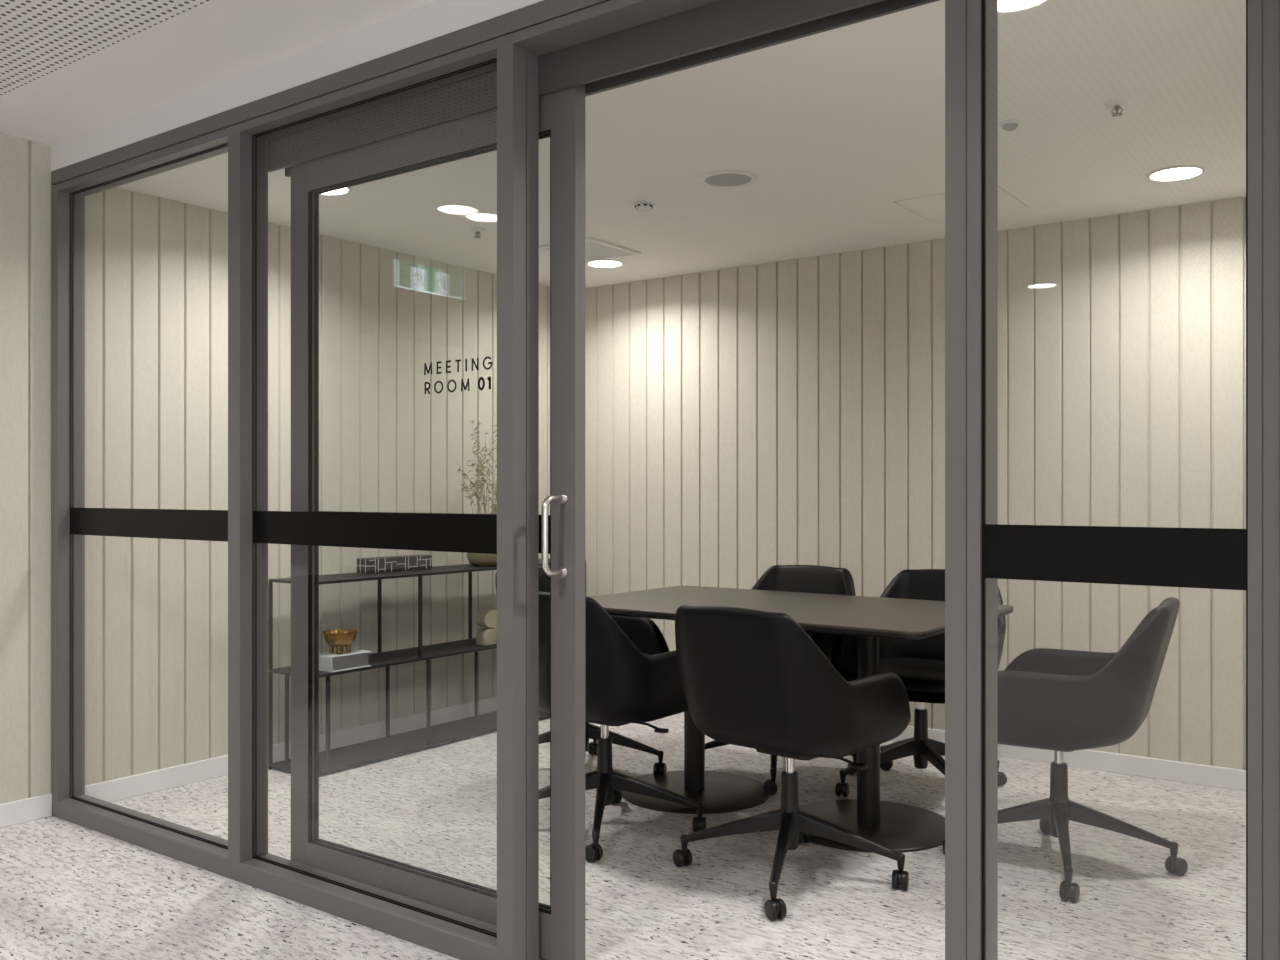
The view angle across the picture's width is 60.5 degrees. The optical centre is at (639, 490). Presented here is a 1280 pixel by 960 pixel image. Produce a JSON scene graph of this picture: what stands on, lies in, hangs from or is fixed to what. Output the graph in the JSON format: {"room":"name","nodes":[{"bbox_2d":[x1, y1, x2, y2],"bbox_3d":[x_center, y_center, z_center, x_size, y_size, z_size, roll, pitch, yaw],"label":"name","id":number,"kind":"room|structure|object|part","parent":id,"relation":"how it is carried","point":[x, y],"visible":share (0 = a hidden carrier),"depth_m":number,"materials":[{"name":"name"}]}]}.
{"room":"office","nodes":[
{"label":"office","id":0,"kind":"room"},
{"bbox_2d":[0,0,434,144],"bbox_3d":[-2.272,-1.310,0.107,10.600,0.060,6.698,0,0,36],"label":"ceiling","id":1,"kind":"structure","parent":0,"point":[211,42],"depth_m":3.16,"materials":[{"name":"paint"}]},
{"bbox_2d":[0,133,549,803],"bbox_3d":[-1.604,-0.040,4.897,0.050,2.480,3.930,0,0,36],"label":"wall","id":2,"kind":"structure","parent":0,"point":[156,269],"depth_m":4.54,"materials":[{"name":"wood"}]},
{"bbox_2d":[0,793,51,827],"bbox_3d":[-2.455,1.159,3.674,0.014,0.083,0.950,0,0,36],"label":"baseboard","id":3,"kind":"structure","parent":2,"relation":"attached to","point":[37,807],"depth_m":3.98,"materials":[{"name":"paint"}]},
{"bbox_2d":[85,696,496,801],"bbox_3d":[-1.269,1.159,5.303,0.014,0.083,2.880,0,0,36],"label":"baseboard","id":4,"kind":"structure","parent":2,"relation":"attached to","point":[170,777],"depth_m":4.64,"materials":[{"name":"paint"}]},
{"bbox_2d":[51,0,542,170],"bbox_3d":[-0.533,-1.231,2.924,4.004,0.098,0.099,0,0,36],"label":"ceiling bulkhead","id":5,"kind":"structure","parent":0,"point":[437,18],"depth_m":3.22,"materials":[{"name":"paint"}]},
{"bbox_2d":[70,143,227,849],"bbox_3d":[-1.678,0.020,3.757,1.074,2.244,0.012,0,0,36],"label":"window","id":6,"kind":"structure","parent":5,"relation":"in","point":[205,525],"depth_m":3.74,"materials":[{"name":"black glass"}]},
{"bbox_2d":[252,58,496,937],"bbox_3d":[-0.762,0.020,3.091,1.087,2.244,0.012,0,0,36],"label":"window","id":7,"kind":"structure","parent":5,"relation":"in","point":[464,533],"depth_m":3.08,"materials":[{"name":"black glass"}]},
{"bbox_3d":[-0.478,-0.302,2.877,0.252,0.086,0.001,0,0,36],"label":"glass lettering","id":8,"kind":"part","parent":7,"relation":"part of"},
{"bbox_2d":[51,0,718,196],"bbox_3d":[-0.531,-1.142,2.923,4.000,0.080,0.100,0,0,36],"label":"frame","id":9,"kind":"object","parent":5,"relation":"attached to","point":[543,27],"visible":0.84,"depth_m":3.02,"materials":[{"name":"metal"}]},
{"bbox_2d":[982,0,1247,959],"bbox_3d":[0.810,0.020,1.904,0.444,2.244,0.012,0,0,36],"label":"window","id":10,"kind":"structure","parent":5,"relation":"in","point":[1208,558],"depth_m":1.91,"materials":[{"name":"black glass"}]},
{"bbox_2d":[0,712,1245,959],"bbox_3d":[-1.359,1.240,1.361,10.600,0.080,9.800,0,0,36],"label":"floor","id":11,"kind":"structure","parent":0,"point":[69,891],"depth_m":3.44,"materials":[{"name":"carpet"}]},
{"bbox_2d":[52,794,496,959],"bbox_3d":[-1.238,1.168,3.437,2.253,0.064,0.100,0,0,36],"label":"frame","id":12,"kind":"object","parent":11,"relation":"on","point":[459,942],"visible":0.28,"depth_m":3.22,"materials":[{"name":"metal"}]},
{"bbox_2d":[51,191,84,801],"bbox_3d":[-2.128,0.021,4.085,0.050,2.246,0.100,0,0,36],"label":"frame","id":13,"kind":"object","parent":12,"relation":"on","point":[61,202],"visible":1,"depth_m":4.06,"materials":[{"name":"metal"}]},
{"bbox_2d":[228,132,267,863],"bbox_3d":[-1.223,0.021,3.426,0.062,2.246,0.100,0,0,36],"label":"frame","id":14,"kind":"object","parent":12,"relation":"on","point":[239,143],"visible":0.95,"depth_m":3.39,"materials":[{"name":"metal"}]},
{"bbox_2d":[268,558,585,774],"bbox_3d":[-0.949,0.790,5.386,0.299,0.820,1.824,0,0,36],"label":"console shelf","id":15,"kind":"object","parent":11,"relation":"on","point":[340,758],"visible":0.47,"depth_m":5.06,"materials":[{"name":"black metal"}]},
{"bbox_2d":[319,649,370,672],"bbox_3d":[-1.296,0.737,4.776,0.132,0.066,0.214,0,0,36],"label":"book","id":16,"kind":"object","parent":15,"relation":"on","point":[328,662],"visible":0.72,"depth_m":4.72,"materials":[{"name":"white paper"}]},
{"bbox_2d":[322,629,357,653],"bbox_3d":[-1.303,0.656,4.771,0.150,0.094,0.150,0,0,36],"label":"footed bowl","id":17,"kind":"object","parent":16,"relation":"on","point":[338,638],"visible":1,"depth_m":4.73,"materials":[{"name":"gold metal"}]},
{"bbox_2d":[356,554,431,572],"bbox_3d":[-1.168,0.346,5.241,0.091,0.066,0.391,0,0,36],"label":"patterned box","id":18,"kind":"object","parent":15,"relation":"on","point":[405,562],"visible":1,"depth_m":5.18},
{"bbox_2d":[466,553,496,565],"bbox_3d":[-0.777,0.308,5.619,0.224,0.142,0.224,0,0,36],"label":"vase","id":19,"kind":"object","parent":15,"relation":"on","point":[476,559],"visible":0.25,"depth_m":5.52,"materials":[{"name":"ceramic"}]},
{"bbox_2d":[457,420,496,513],"bbox_3d":[-0.772,-0.009,5.615,0.330,0.736,0.366,0,0,3],"label":"dried grass","id":20,"kind":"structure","parent":19,"relation":"in","point":[482,467],"depth_m":5.61,"materials":[{"name":"brown plant"}]},
{"bbox_2d":[475,609,496,645],"bbox_3d":[-0.764,0.683,5.521,0.065,0.172,0.114,0,0,36],"label":"stone ornament","id":21,"kind":"object","parent":15,"relation":"on","point":[487,618],"visible":0.97,"depth_m":5.49,"materials":[{"name":"beige stone"}]},
{"bbox_2d":[497,43,538,959],"bbox_3d":[-0.305,0.049,2.758,0.054,2.302,0.100,0,0,36],"label":"frame","id":22,"kind":"object","parent":11,"relation":"on","point":[517,68],"visible":1,"depth_m":2.73,"materials":[{"name":"metal"}]},
{"bbox_2d":[495,566,669,773],"bbox_3d":[-0.253,0.768,4.682,0.666,0.864,0.630,0,0,36],"label":"swivel armchair","id":23,"kind":"object","parent":11,"relation":"on","point":[644,633],"visible":0.16,"depth_m":4.76,"materials":[{"name":"black leather"}]},
{"bbox_2d":[539,592,705,862],"bbox_3d":[-0.136,0.768,3.877,0.640,0.864,0.645,0,0,36],"label":"swivel armchair","id":24,"kind":"object","parent":11,"relation":"on","point":[624,685],"visible":0.68,"depth_m":3.63,"materials":[{"name":"black leather"}]},
{"bbox_3d":[-0.308,1.069,3.898,0.331,0.159,0.041,0,0,3],"label":"leg","id":25,"kind":"part","parent":24,"relation":"part of","materials":[{"name":"black plastic"}]},
{"bbox_3d":[-0.135,1.069,3.705,0.041,0.159,0.331,0,0,3],"label":"leg","id":26,"kind":"part","parent":24,"relation":"part of","materials":[{"name":"black plastic"}]},
{"bbox_3d":[-0.104,0.801,3.917,0.200,0.026,0.190,0,0,36],"label":"seat plate","id":27,"kind":"part","parent":24,"relation":"part of","materials":[{"name":"black plastic"}]},
{"bbox_3d":[0.023,0.818,3.825,0.175,0.028,0.032,0,0,36],"label":"lever","id":28,"kind":"part","parent":24,"relation":"part of","materials":[{"name":"black plastic"}]},
{"bbox_3d":[0.058,1.069,3.879,0.331,0.159,0.041,0,0,3],"label":"leg","id":29,"kind":"part","parent":24,"relation":"part of","materials":[{"name":"black plastic"}]},
{"bbox_2d":[705,565,856,794],"bbox_3d":[0.570,0.766,4.685,0.658,0.866,0.675,0,0,36],"label":"swivel armchair","id":30,"kind":"object","parent":11,"relation":"on","point":[787,578],"visible":0.12,"depth_m":4.86,"materials":[{"name":"black leather"}]},
{"bbox_2d":[673,605,910,920],"bbox_3d":[0.450,0.766,3.402,0.678,0.867,0.636,0,0,-40],"label":"swivel armchair","id":31,"kind":"object","parent":11,"relation":"on","point":[751,678],"visible":1,"depth_m":3.19,"materials":[{"name":"black leather"}]},
{"bbox_3d":[0.488,0.801,3.438,0.200,0.026,0.190,0,0,40],"label":"seat plate","id":32,"kind":"part","parent":31,"relation":"part of","materials":[{"name":"black plastic"}]},
{"bbox_3d":[0.609,0.818,3.338,0.175,0.028,0.032,0,0,40],"label":"lever","id":33,"kind":"part","parent":31,"relation":"part of","materials":[{"name":"black plastic"}]},
{"bbox_2d":[591,586,1012,852],"bbox_3d":[0.526,0.817,4.218,1.529,0.766,0.970,0,0,36],"label":"meeting table","id":34,"kind":"object","parent":11,"relation":"on","point":[899,827],"visible":0.77,"depth_m":4.09,"materials":[{"name":"laminate"}]},
{"bbox_2d":[831,569,1006,796],"bbox_3d":[1.139,0.766,4.420,0.592,0.867,0.634,0,0,33],"label":"swivel armchair","id":35,"kind":"object","parent":11,"relation":"on","point":[920,664],"visible":0.52,"depth_m":4.38,"materials":[{"name":"black leather"}]},
{"bbox_3d":[0.947,1.069,4.358,0.331,0.159,0.041,0,0,-13],"label":"leg","id":36,"kind":"part","parent":35,"relation":"part of","materials":[{"name":"black plastic"}]},
{"bbox_3d":[1.101,0.725,4.363,0.476,0.076,0.500,0,0,33],"label":"seat","id":37,"kind":"part","parent":35,"relation":"part of","materials":[{"name":"black leather"}]},
{"bbox_3d":[1.083,1.069,4.579,0.041,0.159,0.331,0,0,-13],"label":"leg","id":38,"kind":"part","parent":35,"relation":"part of","materials":[{"name":"black plastic"}]},
{"bbox_3d":[1.107,0.801,4.371,0.200,0.026,0.190,0,0,33],"label":"seat plate","id":39,"kind":"part","parent":35,"relation":"part of","materials":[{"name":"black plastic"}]},
{"bbox_3d":[1.169,1.069,4.222,0.041,0.159,0.331,0,0,-13],"label":"leg","id":40,"kind":"part","parent":35,"relation":"part of","materials":[{"name":"black plastic"}]},
{"bbox_3d":[1.304,1.069,4.443,0.331,0.159,0.041,0,0,-13],"label":"leg","id":41,"kind":"part","parent":35,"relation":"part of","materials":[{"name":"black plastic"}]},
{"bbox_2d":[945,0,997,959],"bbox_3d":[0.628,0.049,2.079,0.066,2.302,0.100,0,0,36],"label":"frame","id":42,"kind":"object","parent":11,"relation":"on","point":[963,18],"visible":1,"depth_m":2.04,"materials":[{"name":"metal"}]},
{"bbox_2d":[943,597,1187,902],"bbox_3d":[1.359,0.766,3.517,0.687,0.867,0.654,0,0,42],"label":"swivel armchair","id":43,"kind":"object","parent":11,"relation":"on","point":[1061,701],"visible":0.87,"depth_m":3.29,"materials":[{"name":"black leather"}]},
{"bbox_3d":[0.870,1.168,1.902,0.533,0.064,0.100,0,0,36],"label":"frame","id":44,"kind":"object","parent":11,"relation":"on","visible":0},
{"bbox_2d":[1248,0,1279,959],"bbox_3d":[1.045,0.021,1.775,0.099,2.246,0.100,0,0,36],"label":"frame","id":45,"kind":"object","parent":44,"relation":"on","point":[1263,15],"visible":1,"depth_m":1.75,"materials":[{"name":"metal"}]},
{"bbox_2d":[117,0,1245,287],"bbox_3d":[0.373,-1.210,4.169,4.204,0.060,2.980,0,0,36],"label":"ceiling","id":46,"kind":"structure","parent":0,"point":[835,127],"depth_m":3.77,"materials":[{"name":"paint"}]},
{"bbox_2d":[319,187,350,195],"bbox_3d":[-1.222,-1.176,4.267,0.194,0.008,0.194,0,0,36],"label":"recessed light","id":47,"kind":"object","parent":46,"relation":"in","point":[343,191],"visible":0.34,"depth_m":4.33,"materials":[{"name":"white plastic"}]},
{"bbox_2d":[325,188,347,193],"bbox_3d":[-1.222,-1.178,4.267,0.170,0.004,0.170,0,0,36],"label":"diffuser","id":48,"kind":"object","parent":47,"relation":"attached to","point":[345,190],"depth_m":4.32,"materials":[{"name":"white plastic"}]},
{"bbox_2d":[470,227,485,237],"bbox_3d":[-0.730,-1.161,4.945,0.072,0.039,0.072,0,0,36],"label":"sprinkler","id":49,"kind":"object","parent":46,"relation":"attached to","point":[477,230],"visible":1,"depth_m":4.93,"materials":[{"name":"white metal"}]},
{"bbox_2d":[539,237,640,261],"bbox_3d":[-0.245,-1.174,5.355,0.330,0.012,0.400,0,0,36],"label":"ceiling vent","id":50,"kind":"object","parent":46,"relation":"in","point":[595,249],"visible":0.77,"depth_m":5.35,"materials":[{"name":"white plastic"}]},
{"bbox_2d":[268,0,939,176],"bbox_3d":[-0.228,-1.092,2.814,2.282,0.174,0.079,0,0,36],"label":"door track pelmet","id":51,"kind":"object","parent":46,"relation":"attached to","point":[721,29],"visible":0.61,"depth_m":2.65,"materials":[{"name":"metal"}]},
{"bbox_2d":[291,84,584,959],"bbox_3d":[-0.635,0.069,3.057,1.144,2.247,0.120,0,0,36],"label":"door","id":52,"kind":"structure","parent":51,"relation":"hanging from","point":[561,113],"depth_m":2.80,"materials":[{"name":"metal"}]},
{"bbox_3d":[-0.610,-0.987,3.089,0.978,0.137,0.040,0,0,36],"label":"rail","id":53,"kind":"part","parent":52,"relation":"part of","materials":[{"name":"metal"}]},
{"bbox_3d":[-0.610,1.133,3.089,0.978,0.117,0.040,0,0,36],"label":"rail","id":54,"kind":"part","parent":52,"relation":"part of","materials":[{"name":"metal"}]},
{"bbox_3d":[-0.215,0.111,2.727,0.017,0.203,0.080,0,0,36],"label":"handle","id":55,"kind":"part","parent":52,"relation":"part of","materials":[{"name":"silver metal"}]},
{"bbox_2d":[586,259,623,267],"bbox_3d":[-0.181,-1.176,5.680,0.194,0.008,0.194,0,0,36],"label":"recessed light","id":56,"kind":"object","parent":46,"relation":"in","point":[610,263],"visible":0.97,"depth_m":5.68,"materials":[{"name":"white plastic"}]},
{"bbox_2d":[589,261,620,266],"bbox_3d":[-0.181,-1.178,5.680,0.170,0.004,0.170,0,0,36],"label":"diffuser","id":57,"kind":"object","parent":56,"relation":"attached to","point":[597,263],"depth_m":5.70,"materials":[{"name":"white plastic"}]},
{"bbox_2d":[631,198,656,212],"bbox_3d":[0.016,-1.158,4.468,0.104,0.044,0.104,0,0,36],"label":"smoke detector","id":58,"kind":"object","parent":46,"relation":"attached to","point":[642,205],"visible":1,"depth_m":4.44,"materials":[{"name":"white plastic"}]},
{"bbox_2d":[699,170,757,187],"bbox_3d":[0.334,-1.177,4.148,0.220,0.007,0.220,0,0,36],"label":"ceiling speaker","id":59,"kind":"object","parent":46,"relation":"attached to","point":[725,178],"visible":1,"depth_m":4.13,"materials":[{"name":"white plastic"}]},
{"bbox_2d":[705,174,751,185],"bbox_3d":[0.334,-1.177,4.148,0.176,0.006,0.176,0,0,36],"label":"grille","id":60,"kind":"object","parent":59,"relation":"attached to","point":[710,179],"depth_m":4.14,"materials":[{"name":"grey metal"}]},
{"bbox_2d":[893,186,1025,220],"bbox_3d":[1.318,-1.181,4.511,0.420,0.004,0.395,0,0,36],"label":"access panel","id":61,"kind":"object","parent":46,"relation":"attached to","point":[931,207],"visible":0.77,"depth_m":4.52,"materials":[{"name":"paint"}]},
{"bbox_2d":[999,119,1020,130],"bbox_3d":[1.187,-1.167,3.521,0.068,0.025,0.068,0,0,36],"label":"ceiling sensor","id":62,"kind":"object","parent":46,"relation":"attached to","point":[1007,125],"visible":1,"depth_m":3.50,"materials":[{"name":"white plastic"}]},
{"bbox_2d":[998,0,1047,12],"bbox_3d":[0.886,-1.176,2.602,0.194,0.008,0.194,0,0,36],"label":"recessed light","id":63,"kind":"object","parent":46,"relation":"in","point":[1004,6],"visible":0.59,"depth_m":2.66,"materials":[{"name":"white plastic"}]},
{"bbox_2d":[998,0,1040,9],"bbox_3d":[0.886,-1.178,2.602,0.170,0.004,0.170,0,0,36],"label":"diffuser","id":64,"kind":"object","parent":63,"relation":"attached to","point":[1002,4],"depth_m":2.65,"materials":[{"name":"white plastic"}]},
{"bbox_2d":[1104,98,1129,116],"bbox_3d":[1.449,-1.161,3.334,0.072,0.039,0.072,0,0,36],"label":"sprinkler","id":65,"kind":"object","parent":46,"relation":"attached to","point":[1115,104],"visible":1,"depth_m":3.32,"materials":[{"name":"white metal"}]},
{"bbox_2d":[1147,165,1204,181],"bbox_3d":[1.987,-1.176,4.071,0.194,0.008,0.194,0,0,36],"label":"recessed light","id":66,"kind":"object","parent":46,"relation":"in","point":[1180,172],"visible":1,"depth_m":4.07,"materials":[{"name":"white plastic"}]},
{"bbox_2d":[1151,168,1200,179],"bbox_3d":[1.987,-1.178,4.071,0.170,0.004,0.170,0,0,36],"label":"diffuser","id":67,"kind":"object","parent":66,"relation":"attached to","point":[1163,173],"depth_m":4.07,"materials":[{"name":"white plastic"}]},
{"bbox_2d":[585,197,1245,769],"bbox_3d":[1.206,0.010,5.313,4.104,2.380,0.050,0,0,36],"label":"wall","id":68,"kind":"structure","parent":0,"point":[742,422],"depth_m":5.19,"materials":[{"name":"wood"}]},
{"bbox_2d":[890,726,1245,790],"bbox_3d":[1.193,1.159,5.283,3.990,0.083,0.014,0,0,36],"label":"baseboard","id":69,"kind":"structure","parent":68,"relation":"attached to","point":[1192,773],"depth_m":4.63,"materials":[{"name":"paint"}]}
]}

